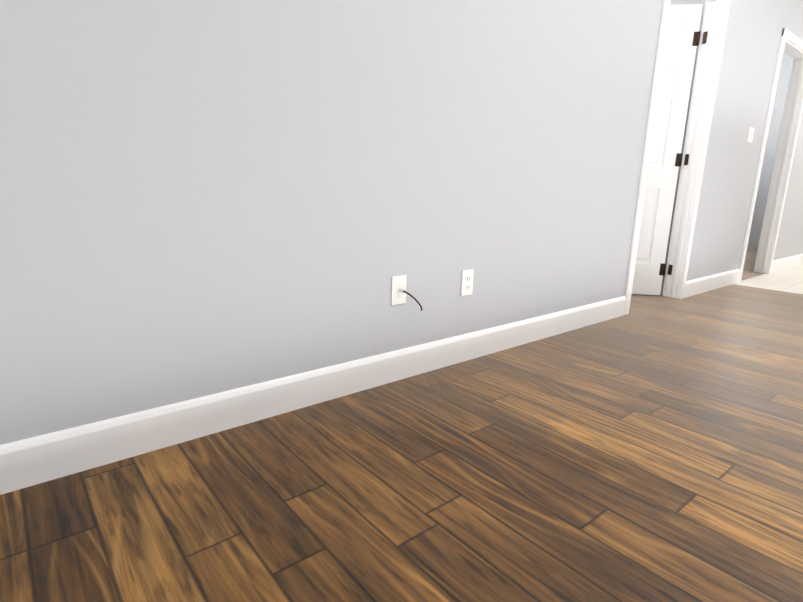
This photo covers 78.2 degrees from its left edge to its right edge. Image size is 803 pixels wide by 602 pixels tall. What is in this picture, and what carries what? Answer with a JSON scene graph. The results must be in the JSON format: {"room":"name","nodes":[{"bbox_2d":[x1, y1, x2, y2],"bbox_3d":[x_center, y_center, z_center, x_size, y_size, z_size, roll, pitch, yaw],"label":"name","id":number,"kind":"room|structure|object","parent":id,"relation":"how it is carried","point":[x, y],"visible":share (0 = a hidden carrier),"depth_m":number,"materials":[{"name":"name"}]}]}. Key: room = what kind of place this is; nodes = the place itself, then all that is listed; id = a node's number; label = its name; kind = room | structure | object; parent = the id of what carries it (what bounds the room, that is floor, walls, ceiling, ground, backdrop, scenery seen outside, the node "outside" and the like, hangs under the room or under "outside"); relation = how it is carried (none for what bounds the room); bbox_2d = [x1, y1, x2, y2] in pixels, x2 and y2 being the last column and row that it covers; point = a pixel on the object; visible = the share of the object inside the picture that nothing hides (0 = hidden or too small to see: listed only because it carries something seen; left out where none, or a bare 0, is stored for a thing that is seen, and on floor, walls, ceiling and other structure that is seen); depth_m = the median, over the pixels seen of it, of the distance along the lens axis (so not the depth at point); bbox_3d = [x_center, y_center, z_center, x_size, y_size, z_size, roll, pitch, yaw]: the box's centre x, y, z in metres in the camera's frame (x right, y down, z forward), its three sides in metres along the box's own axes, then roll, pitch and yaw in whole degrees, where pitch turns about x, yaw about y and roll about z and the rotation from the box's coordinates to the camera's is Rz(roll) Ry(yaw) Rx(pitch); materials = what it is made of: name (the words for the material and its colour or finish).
{"room":"empty living room","nodes":[
{"label":"empty living room","id":0,"kind":"room"},
{"bbox_2d":[0,247,802,601],"bbox_3d":[1.737,0.217,2.893,11.580,0.100,6.290,-9,17,-38],"label":"floor","id":1,"kind":"structure","parent":0,"point":[648,449],"depth_m":1.29,"materials":[{"name":"brown wood"}]},
{"bbox_2d":[0,0,802,444],"bbox_3d":[1.498,-1.266,2.975,11.680,2.740,0.100,-9,17,-38],"label":"wall","id":2,"kind":"structure","parent":0,"point":[200,198],"depth_m":1.62,"materials":[{"name":"grey paint"}]},
{"bbox_2d":[0,296,625,494],"bbox_3d":[-0.755,0.380,1.417,5.650,0.125,0.015,-9,17,-38],"label":"baseboard","id":3,"kind":"structure","parent":2,"relation":"attached to","point":[31,461],"depth_m":1.61,"materials":[{"name":"white wood"}]},
{"bbox_2d":[391,275,421,310],"bbox_3d":[0.037,-0.024,1.942,0.139,0.151,0.073,-9,17,-38],"label":"outlet","id":4,"kind":"object","parent":2,"relation":"attached to","point":[398,293],"visible":1,"depth_m":1.94,"materials":[{"name":"white plastic"}]},
{"bbox_2d":[461,269,473,295],"bbox_3d":[0.292,-0.082,2.186,0.072,0.116,0.008,-9,17,-38],"label":"duplex electrical outlet","id":5,"kind":"object","parent":2,"relation":"attached to","point":[467,282],"visible":1,"depth_m":2.18,"materials":[{"name":"white plastic"}]},
{"bbox_2d":[632,4,702,294],"bbox_3d":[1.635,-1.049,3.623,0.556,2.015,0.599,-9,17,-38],"label":"bedroom door","id":6,"kind":"structure","parent":2,"relation":"in","point":[683,33],"depth_m":3.56,"materials":[{"name":"white wood"}]},
{"bbox_2d":[624,0,730,314],"bbox_3d":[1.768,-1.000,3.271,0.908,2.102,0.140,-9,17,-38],"label":"door frame","id":7,"kind":"structure","parent":2,"relation":"attached to","point":[711,42],"depth_m":3.42,"materials":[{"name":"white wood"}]},
{"bbox_2d":[684,269,739,297],"bbox_3d":[2.592,-0.157,4.103,1.200,0.125,0.015,-9,17,-38],"label":"baseboard","id":8,"kind":"structure","parent":2,"relation":"attached to","point":[704,284],"depth_m":4.05,"materials":[{"name":"white wood"}]},
{"bbox_2d":[747,127,754,142],"bbox_3d":[2.840,-1.347,4.007,0.116,0.116,0.018,-9,17,-38],"label":"double light switch","id":9,"kind":"object","parent":2,"relation":"attached to","point":[750,134],"visible":1,"depth_m":4.00,"materials":[{"name":"white plastic"}]},
{"bbox_2d":[739,28,802,281],"bbox_3d":[3.405,-1.262,4.584,0.938,2.102,0.140,-9,17,-38],"label":"door frame","id":10,"kind":"structure","parent":2,"relation":"attached to","point":[791,44],"depth_m":4.75,"materials":[{"name":"white wood"}]},
{"bbox_2d":[771,253,802,272],"bbox_3d":[4.898,-0.527,5.954,2.900,0.125,0.015,-9,17,-38],"label":"baseboard","id":11,"kind":"structure","parent":2,"relation":"attached to","point":[787,262],"depth_m":5.39,"materials":[{"name":"white wood"}]},
{"bbox_2d":[735,264,802,293],"bbox_3d":[5.885,-0.448,6.222,6.900,0.100,6.290,-9,17,-38],"label":"floor","id":12,"kind":"structure","parent":0,"point":[790,279],"depth_m":4.59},
{"bbox_2d":[747,53,793,247],"bbox_3d":[5.155,-2.232,7.547,0.100,2.740,2.500,-9,17,-38],"label":"wall","id":13,"kind":"structure","parent":0,"point":[772,140],"depth_m":7.19,"materials":[{"name":"grey paint"}]}
]}

